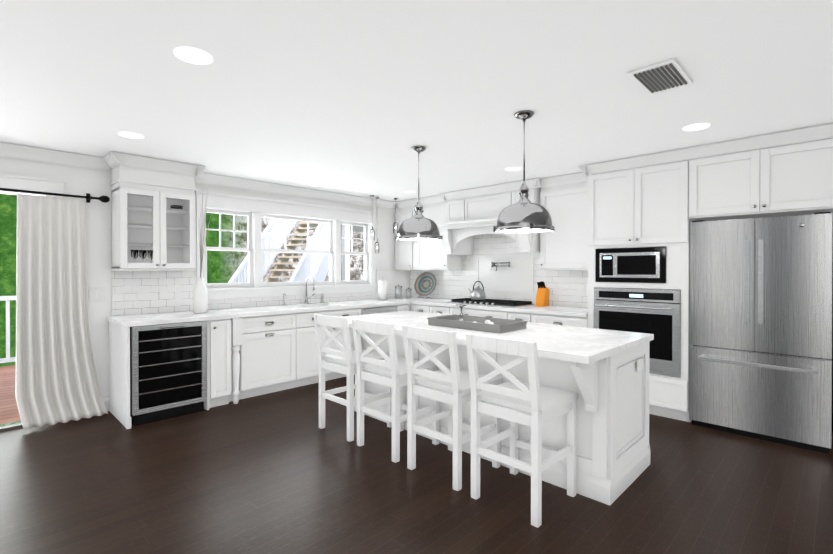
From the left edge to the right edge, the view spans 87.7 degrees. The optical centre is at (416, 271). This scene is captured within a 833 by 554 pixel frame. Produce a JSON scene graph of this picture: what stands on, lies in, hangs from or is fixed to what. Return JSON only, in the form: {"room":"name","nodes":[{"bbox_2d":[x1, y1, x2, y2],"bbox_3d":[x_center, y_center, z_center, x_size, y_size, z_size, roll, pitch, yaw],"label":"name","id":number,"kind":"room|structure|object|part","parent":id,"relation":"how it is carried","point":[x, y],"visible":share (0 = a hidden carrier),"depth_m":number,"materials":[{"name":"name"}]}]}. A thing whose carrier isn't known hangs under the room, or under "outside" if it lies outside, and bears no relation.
{"room":"kitchen","nodes":[
{"label":"kitchen","id":0,"kind":"room"},
{"bbox_2d":[0,157,409,397],"bbox_3d":[-3.163,0.131,4.091,0.150,2.420,8.900,0,0,44],"label":"wall","id":1,"kind":"structure","parent":0,"point":[84,181],"depth_m":4.15,"materials":[{"name":"white paint"}]},
{"bbox_2d":[0,173,65,431],"bbox_3d":[-3.965,0.260,3.247,0.182,2.169,2.084,0,0,44],"label":"door frame","id":2,"kind":"structure","parent":1,"relation":"attached to","point":[23,182],"depth_m":3.75,"materials":[{"name":"painted wood"},{"name":"glass"}]},
{"bbox_2d":[0,188,109,202],"bbox_3d":[-3.796,-0.687,3.233,0.130,0.085,2.495,0,0,44],"label":"curtain rod","id":3,"kind":"object","parent":1,"relation":"attached to","point":[104,199],"visible":1,"depth_m":3.87,"materials":[{"name":"black metal"}]},
{"bbox_2d":[15,194,107,428],"bbox_3d":[-3.109,0.330,3.823,0.134,1.975,0.629,0,0,44],"label":"curtain","id":4,"kind":"object","parent":3,"relation":"hanging from","point":[56,380],"visible":1,"depth_m":3.79,"materials":[{"name":"white fabric"}]},
{"bbox_2d":[0,142,110,170],"bbox_3d":[-4.557,-1.014,2.486,0.085,0.110,4.665,0,0,44],"label":"crown molding","id":5,"kind":"structure","parent":1,"relation":"attached to","point":[28,153],"depth_m":3.84,"materials":[{"name":"white wood"}]},
{"bbox_2d":[88,288,105,300],"bbox_3d":[-3.075,0.216,4.065,0.009,0.120,0.265,0,0,44],"label":"light switch plate","id":6,"kind":"object","parent":1,"relation":"attached to","point":[96,294],"visible":0.6,"depth_m":4.11,"materials":[{"name":"white plastic"}]},
{"bbox_2d":[102,397,108,410],"bbox_3d":[-3.080,1.271,4.062,0.016,0.139,0.325,0,0,44],"label":"baseboard","id":7,"kind":"structure","parent":1,"relation":"attached to","point":[106,401],"depth_m":4.15,"materials":[{"name":"white wood"}]},
{"bbox_2d":[107,152,194,198],"bbox_3d":[-2.605,-0.930,4.308,0.324,0.298,0.650,0,0,44],"label":"crown molding","id":8,"kind":"structure","parent":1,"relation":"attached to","point":[130,174],"depth_m":4.14,"materials":[{"name":"white wood"}]},
{"bbox_2d":[159,287,166,298],"bbox_3d":[-2.630,0.219,4.507,0.008,0.116,0.072,0,0,44],"label":"electrical outlet plate","id":9,"kind":"object","parent":1,"relation":"attached to","point":[162,293],"depth_m":4.50,"materials":[{"name":"white plastic"}]},
{"bbox_2d":[195,189,377,298],"bbox_3d":[-1.560,-0.301,5.696,0.197,1.205,2.600,0,0,44],"label":"window","id":10,"kind":"structure","parent":1,"relation":"in","point":[254,209],"depth_m":5.46,"materials":[{"name":"white wood"}]},
{"bbox_2d":[195,173,396,209],"bbox_3d":[-1.389,-1.033,5.731,0.085,0.110,3.065,0,0,44],"label":"crown molding","id":11,"kind":"structure","parent":1,"relation":"attached to","point":[209,179],"depth_m":5.48,"materials":[{"name":"white wood"}]},
{"bbox_2d":[359,293,365,297],"bbox_3d":[-0.792,0.352,6.390,0.008,0.072,0.116,0,0,44],"label":"electrical outlet plate","id":12,"kind":"object","parent":1,"relation":"attached to","point":[362,295],"depth_m":6.39,"materials":[{"name":"white plastic"}]},
{"bbox_2d":[391,199,410,270],"bbox_3d":[-0.070,-0.571,6.823,0.442,1.046,0.350,0,0,44],"label":"upper cabinet","id":13,"kind":"object","parent":1,"relation":"attached to","point":[403,208],"depth_m":6.73,"materials":[{"name":"white wood"}]},
{"bbox_2d":[0,375,832,553],"bbox_3d":[-0.074,1.409,0.978,8.930,0.100,9.050,0,0,44],"label":"floor","id":14,"kind":"structure","parent":0,"point":[279,472],"depth_m":2.63,"materials":[{"name":"brown wood"}]},
{"bbox_2d":[130,321,206,425],"bbox_3d":[-2.437,0.904,4.152,0.689,0.864,0.605,0,0,44],"label":"wine cooler","id":15,"kind":"object","parent":14,"relation":"on","point":[168,371],"visible":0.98,"depth_m":3.93,"materials":[{"name":"black glass"}]},
{"bbox_2d":[203,319,234,409],"bbox_3d":[-2.174,0.900,4.499,0.690,0.875,0.230,0,0,44],"label":"base cabinet","id":16,"kind":"object","parent":14,"relation":"on","point":[220,332],"depth_m":4.28,"materials":[{"name":"white wood"}]},
{"bbox_2d":[235,311,302,402],"bbox_3d":[-1.791,0.898,4.927,0.640,0.875,0.697,0,0,44],"label":"base cabinet","id":17,"kind":"object","parent":14,"relation":"on","point":[257,346],"depth_m":4.68,"materials":[{"name":"white wood"}]},
{"bbox_2d":[107,299,410,326],"bbox_3d":[-1.521,0.439,5.155,0.704,0.040,3.455,0,0,44],"label":"countertop","id":18,"kind":"structure","parent":17,"relation":"on","point":[294,308],"depth_m":4.63,"materials":[{"name":"white stone"}]},
{"bbox_2d":[193,188,213,312],"bbox_3d":[-2.190,-0.223,4.452,0.215,1.291,0.168,0,0,44],"label":"vase","id":19,"kind":"object","parent":18,"relation":"on","point":[200,298],"visible":1,"depth_m":4.43,"materials":[{"name":"white ceramic"}]},
{"bbox_3d":[-1.837,0.901,4.409,0.090,0.873,0.090,0,0,44],"label":"turned leg","id":20,"kind":"part","parent":18,"relation":"part of","materials":[{"name":"white wood"}]},
{"bbox_2d":[282,293,286,305],"bbox_3d":[-1.622,0.341,5.355,0.092,0.152,0.058,0,0,44],"label":"soap dispenser","id":21,"kind":"object","parent":18,"relation":"on","point":[284,295],"visible":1,"depth_m":5.36,"materials":[{"name":"silver metal"}]},
{"bbox_2d":[304,277,323,303],"bbox_3d":[-1.292,0.237,5.655,0.217,0.356,0.295,0,0,44],"label":"faucet","id":22,"kind":"object","parent":18,"relation":"on","point":[307,298],"visible":1,"depth_m":5.62,"materials":[{"name":"silver metal"}]},
{"bbox_2d":[378,277,387,299],"bbox_3d":[-0.492,0.243,6.334,0.150,0.337,0.150,0,0,44],"label":"paper towel","id":23,"kind":"object","parent":18,"relation":"on","point":[382,289],"visible":1,"depth_m":6.28,"materials":[{"name":"white paper"}]},
{"bbox_2d":[303,303,362,385],"bbox_3d":[-1.284,0.895,5.446,0.640,0.875,1.002,0,0,44],"label":"base cabinet","id":24,"kind":"object","parent":14,"relation":"on","point":[310,349],"depth_m":5.11,"materials":[{"name":"white wood"}]},
{"bbox_2d":[313,314,391,441],"bbox_3d":[-0.535,0.849,3.731,0.450,0.986,0.540,0,0,44],"label":"stool","id":25,"kind":"object","parent":14,"relation":"on","point":[333,360],"visible":0.77,"depth_m":3.59,"materials":[{"name":"white wood"}]},
{"bbox_2d":[361,306,396,314],"bbox_3d":[-0.667,0.902,5.984,0.623,0.849,0.620,0,0,44],"label":"dishwasher","id":26,"kind":"object","parent":14,"relation":"on","point":[365,311],"visible":0.1,"depth_m":5.79,"materials":[{"name":"silver metal"}]},
{"bbox_2d":[367,303,406,311],"bbox_3d":[-0.403,0.889,6.348,0.640,0.875,0.260,0,0,44],"label":"base cabinet","id":27,"kind":"object","parent":14,"relation":"on","point":[400,306],"depth_m":6.09,"materials":[{"name":"white wood"}]},
{"bbox_2d":[351,318,439,462],"bbox_3d":[-0.156,0.851,3.361,0.450,0.986,0.540,0,0,44],"label":"stool","id":28,"kind":"object","parent":14,"relation":"on","point":[393,367],"visible":0.92,"depth_m":3.24,"materials":[{"name":"white wood"}]},
{"bbox_2d":[407,303,430,312],"bbox_3d":[0.237,0.890,6.288,0.403,0.875,0.699,0,0,44],"label":"base cabinet","id":29,"kind":"object","parent":14,"relation":"on","point":[418,307],"depth_m":6.06,"materials":[{"name":"white wood"}]},
{"bbox_2d":[431,307,446,313],"bbox_3d":[0.529,0.891,6.045,0.354,0.875,0.640,0,0,44],"label":"base cabinet","id":30,"kind":"object","parent":14,"relation":"on","point":[440,310],"depth_m":5.81,"materials":[{"name":"white wood"}]},
{"bbox_2d":[402,325,501,490],"bbox_3d":[0.245,0.853,2.969,0.450,0.986,0.540,0,0,44],"label":"stool","id":31,"kind":"object","parent":14,"relation":"on","point":[453,380],"visible":0.9,"depth_m":2.85,"materials":[{"name":"white wood"}]},
{"bbox_2d":[447,307,506,318],"bbox_3d":[0.970,0.894,5.614,0.880,0.875,0.640,0,0,44],"label":"base cabinet","id":32,"kind":"object","parent":14,"relation":"on","point":[470,311],"depth_m":5.39,"materials":[{"name":"white wood"}]},
{"bbox_2d":[332,327,653,504],"bbox_3d":[0.410,0.906,3.501,2.418,0.874,1.042,0,0,44],"label":"kitchen island","id":33,"kind":"object","parent":14,"relation":"on","point":[603,374],"depth_m":2.74,"materials":[{"name":"painted wood"},{"name":"marble"}]},
{"bbox_2d":[346,311,653,362],"bbox_3d":[0.393,0.449,3.483,2.450,0.040,1.094,0,0,44],"label":"island countertop","id":34,"kind":"structure","parent":33,"relation":"on","point":[570,344],"depth_m":2.91,"materials":[{"name":"white stone"}]},
{"bbox_2d":[427,314,527,333],"bbox_3d":[0.463,0.400,3.397,0.706,0.058,0.366,0,0,44],"label":"tray","id":35,"kind":"object","parent":34,"relation":"on","point":[500,325],"visible":1,"depth_m":3.32,"materials":[{"name":"grey"}]},
{"bbox_2d":[456,304,493,324],"bbox_3d":[0.461,0.341,3.428,0.335,0.150,0.182,0,0,44],"label":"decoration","id":36,"kind":"object","parent":35,"relation":"on","point":[461,306],"visible":0.65,"depth_m":3.48,"materials":[{"name":"silver metal"}]},
{"bbox_2d":[507,311,526,320],"bbox_3d":[1.395,0.896,5.199,0.306,0.875,0.640,0,0,44],"label":"base cabinet","id":37,"kind":"object","parent":14,"relation":"on","point":[514,315],"depth_m":4.99,"materials":[{"name":"white wood"}]},
{"bbox_2d":[466,333,577,527],"bbox_3d":[0.631,0.856,2.592,0.450,0.986,0.540,0,0,44],"label":"stool","id":38,"kind":"object","parent":14,"relation":"on","point":[542,404],"visible":1,"depth_m":2.48,"materials":[{"name":"white wood"}]},
{"bbox_2d":[527,315,592,327],"bbox_3d":[1.732,0.898,4.870,0.637,0.875,0.640,0,0,44],"label":"base cabinet","id":39,"kind":"object","parent":14,"relation":"on","point":[566,320],"depth_m":4.60,"materials":[{"name":"white wood"}]},
{"bbox_2d":[403,295,593,318],"bbox_3d":[0.809,0.435,5.755,3.199,0.040,0.659,0,0,44],"label":"countertop","id":40,"kind":"structure","parent":39,"relation":"on","point":[579,312],"depth_m":4.99,"materials":[{"name":"white stone"}]},
{"bbox_2d":[395,284,401,298],"bbox_3d":[-0.277,0.301,6.655,0.115,0.217,0.115,0,0,35],"label":"canister","id":41,"kind":"object","parent":40,"relation":"on","point":[398,292],"depth_m":6.61,"materials":[{"name":"silver metal"}]},
{"bbox_2d":[406,288,411,298],"bbox_3d":[-0.121,0.323,6.685,0.095,0.172,0.095,0,0,35],"label":"canister","id":42,"kind":"object","parent":40,"relation":"on","point":[408,292],"depth_m":6.65,"materials":[{"name":"silver metal"}]},
{"bbox_2d":[414,272,435,298],"bbox_3d":[0.133,0.205,6.687,0.460,0.403,0.152,0,0,44],"label":"decorative platter","id":43,"kind":"object","parent":40,"relation":"on","point":[425,284],"visible":1,"depth_m":6.71,"materials":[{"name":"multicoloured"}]},
{"bbox_2d":[445,298,534,307],"bbox_3d":[0.931,0.392,5.609,1.030,0.048,0.530,0,0,44],"label":"cooktop","id":44,"kind":"object","parent":40,"relation":"in","point":[498,303],"visible":1,"depth_m":5.43,"materials":[{"name":"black metal"}]},
{"bbox_2d":[468,281,485,299],"bbox_3d":[0.807,0.242,5.848,0.272,0.247,0.210,0,0,44],"label":"kettle","id":45,"kind":"object","parent":44,"relation":"on","point":[478,293],"visible":0.98,"depth_m":5.76,"materials":[{"name":"silver metal"}]},
{"bbox_2d":[535,281,549,306],"bbox_3d":[1.534,0.267,5.288,0.110,0.302,0.155,0,0,44],"label":"knife block","id":46,"kind":"object","parent":40,"relation":"on","point":[542,296],"visible":1,"depth_m":5.25,"materials":[{"name":"orange wood"}]},
{"bbox_2d":[649,363,691,421],"bbox_3d":[2.261,1.139,4.355,0.939,0.399,0.640,0,0,44],"label":"base cabinet","id":47,"kind":"object","parent":14,"relation":"on","point":[668,395],"depth_m":3.91,"materials":[{"name":"white wood"}]},
{"bbox_2d":[593,288,680,377],"bbox_3d":[2.245,0.547,4.301,0.760,0.775,0.668,0,0,44],"label":"wall oven","id":48,"kind":"object","parent":47,"relation":"in","point":[656,313],"visible":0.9,"depth_m":4.00,"materials":[{"name":"silver metal"}]},
{"bbox_2d":[689,212,832,453],"bbox_3d":[2.895,0.448,3.668,0.897,1.784,0.665,0,0,44],"label":"refrigerator","id":49,"kind":"object","parent":14,"relation":"on","point":[761,328],"visible":1,"depth_m":3.42,"materials":[{"name":"silver metal"}]},
{"bbox_2d":[0,0,832,201],"bbox_3d":[-0.074,-1.111,0.963,8.930,0.100,9.050,0,0,44],"label":"ceiling","id":50,"kind":"structure","parent":0,"point":[356,97],"depth_m":2.46,"materials":[{"name":"white paint"}]},
{"bbox_2d":[118,131,143,138],"bbox_3d":[-2.239,-1.072,3.405,0.175,0.006,0.175,0,0,38],"label":"recessed light","id":51,"kind":"object","parent":50,"relation":"in","point":[132,135],"depth_m":3.40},
{"bbox_2d":[173,46,212,64],"bbox_3d":[-1.099,-1.064,2.139,0.175,0.006,0.175,0,0,20],"label":"recessed light","id":52,"kind":"object","parent":50,"relation":"in","point":[193,55],"depth_m":2.13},
{"bbox_2d":[309,184,323,186],"bbox_3d":[-1.252,-1.084,5.433,0.175,0.006,0.175,0,0,38],"label":"recessed light","id":53,"kind":"object","parent":50,"relation":"in","point":[313,185],"depth_m":5.43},
{"bbox_2d":[370,195,376,240],"bbox_3d":[-0.632,-0.771,6.185,0.068,0.638,0.066,0,0,44],"label":"mini pendant light","id":54,"kind":"object","parent":50,"relation":"hanging from","point":[370,195],"depth_m":6.18,"materials":[{"name":"silver metal"}]},
{"bbox_2d":[393,198,397,232],"bbox_3d":[-0.309,-0.832,6.429,0.068,0.518,0.066,0,0,44],"label":"mini pendant light","id":55,"kind":"object","parent":50,"relation":"hanging from","point":[395,199],"depth_m":6.43,"materials":[{"name":"silver metal"}]},
{"bbox_2d":[395,146,442,241],"bbox_3d":[0.020,-0.671,3.760,0.390,0.810,0.390,0,0,44],"label":"dome pendant light","id":56,"kind":"object","parent":50,"relation":"hanging from","point":[418,227],"visible":1,"depth_m":3.65,"materials":[{"name":"silver metal"}]},
{"bbox_2d":[505,167,521,170],"bbox_3d":[1.014,-1.078,4.548,0.175,0.006,0.175,0,0,35],"label":"recessed light","id":57,"kind":"object","parent":50,"relation":"in","point":[509,168],"depth_m":4.52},
{"bbox_2d":[493,110,554,233],"bbox_3d":[0.730,-0.666,2.941,0.390,0.810,0.390,0,0,44],"label":"dome pendant light","id":58,"kind":"object","parent":50,"relation":"hanging from","point":[523,215],"visible":1,"depth_m":2.83,"materials":[{"name":"silver metal"}]},
{"bbox_2d":[628,58,692,93],"bbox_3d":[1.337,-1.058,2.374,0.220,0.020,0.380,0,0,44],"label":"ceiling vent","id":59,"kind":"object","parent":50,"relation":"in","point":[668,74],"visible":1,"depth_m":2.34,"materials":[{"name":"white metal"}]},
{"bbox_2d":[682,123,710,130],"bbox_3d":[2.070,-1.070,3.210,0.175,0.006,0.175,0,0,38],"label":"recessed light","id":60,"kind":"object","parent":50,"relation":"in","point":[698,126],"depth_m":3.21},
{"bbox_2d":[411,195,462,270],"bbox_3d":[0.322,-0.569,6.441,0.652,1.046,0.350,0,0,44],"label":"upper cabinet","id":61,"kind":"object","parent":0,"relation":"attached to","point":[446,254],"depth_m":6.25,"materials":[{"name":"white wood"}]},
{"bbox_2d":[443,191,466,226],"bbox_3d":[0.687,-0.875,6.039,0.370,0.429,0.412,0,0,44],"label":"upper cabinet","id":62,"kind":"object","parent":0,"relation":"attached to","point":[450,199],"depth_m":5.93,"materials":[{"name":"white wood"}]},
{"bbox_2d":[459,183,506,226],"bbox_3d":[1.041,-0.873,5.693,0.830,0.429,0.412,0,0,44],"label":"upper cabinet","id":63,"kind":"object","parent":0,"relation":"attached to","point":[480,206],"depth_m":5.55,"materials":[{"name":"white wood"}]},
{"bbox_2d":[507,179,538,205],"bbox_3d":[1.395,-0.871,5.347,0.370,0.429,0.412,0,0,44],"label":"upper cabinet","id":64,"kind":"object","parent":0,"relation":"attached to","point":[513,196],"depth_m":5.16,"materials":[{"name":"white wood"}]},
{"bbox_2d":[539,171,602,270],"bbox_3d":[1.809,-0.560,4.989,0.665,1.046,0.350,0,0,44],"label":"upper cabinet","id":65,"kind":"object","parent":0,"relation":"attached to","point":[564,197],"depth_m":4.88,"materials":[{"name":"white wood"}]},
{"bbox_2d":[587,146,702,248],"bbox_3d":[2.301,-0.670,4.305,0.953,0.818,0.640,0,0,44],"label":"upper cabinet","id":66,"kind":"object","parent":0,"relation":"attached to","point":[652,200],"depth_m":4.04,"materials":[{"name":"white wood"}]},
{"bbox_2d":[595,247,666,282],"bbox_3d":[2.191,-0.066,4.312,0.630,0.330,0.502,0,0,44],"label":"microwave","id":67,"kind":"object","parent":66,"relation":"in","point":[642,265],"visible":0.98,"depth_m":4.11,"materials":[{"name":"black metal"}]},
{"bbox_2d":[699,123,832,220],"bbox_3d":[2.949,-0.771,3.672,0.985,0.609,0.640,0,0,44],"label":"upper cabinet","id":68,"kind":"object","parent":0,"relation":"attached to","point":[783,173],"depth_m":3.41,"materials":[{"name":"white wood"}]},
{"bbox_3d":[3.035,0.130,4.155,8.630,2.420,0.150,0,0,44],"label":"wall","id":69,"kind":"structure","parent":0,"visible":0},
{"bbox_2d":[491,262,509,270],"bbox_3d":[1.124,-0.072,5.818,0.311,0.125,0.103,0,0,44],"label":"pot filler","id":70,"kind":"object","parent":69,"relation":"attached to","point":[495,265],"visible":1,"depth_m":5.82,"materials":[{"name":"silver metal"}]},
{"label":"outside","id":71,"kind":"structure","parent":0,"visible":0},
{"bbox_2d":[0,365,20,423],"bbox_3d":[-6.560,1.414,3.117,3.300,0.105,7.750,0,0,44],"label":"deck","id":72,"kind":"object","parent":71,"point":[9,411],"depth_m":4.71,"materials":[{"name":"brown wood"}]},
{"bbox_2d":[0,296,15,362],"bbox_3d":[-7.629,0.833,4.158,0.110,1.045,7.750,0,0,44],"label":"deck railing","id":73,"kind":"object","parent":72,"relation":"on","point":[7,299],"visible":0.02,"depth_m":6.04,"materials":[{"name":"white wood"}]},
{"label":"ground","id":74,"kind":"structure","parent":71,"visible":0},
{"bbox_2d":[228,218,363,282],"bbox_3d":[-2.111,0.088,9.615,4.792,5.300,6.937,0,0,44],"label":"stairs","id":75,"kind":"structure","parent":74,"relation":"on","point":[315,267],"depth_m":9.31,"materials":[{"name":"beige wood"}]},
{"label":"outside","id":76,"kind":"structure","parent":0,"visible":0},
{"bbox_2d":[0,194,363,366],"bbox_3d":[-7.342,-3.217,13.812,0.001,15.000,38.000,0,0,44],"label":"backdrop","id":77,"kind":"structure","parent":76,"point":[222,266],"depth_m":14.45,"materials":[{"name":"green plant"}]}
]}

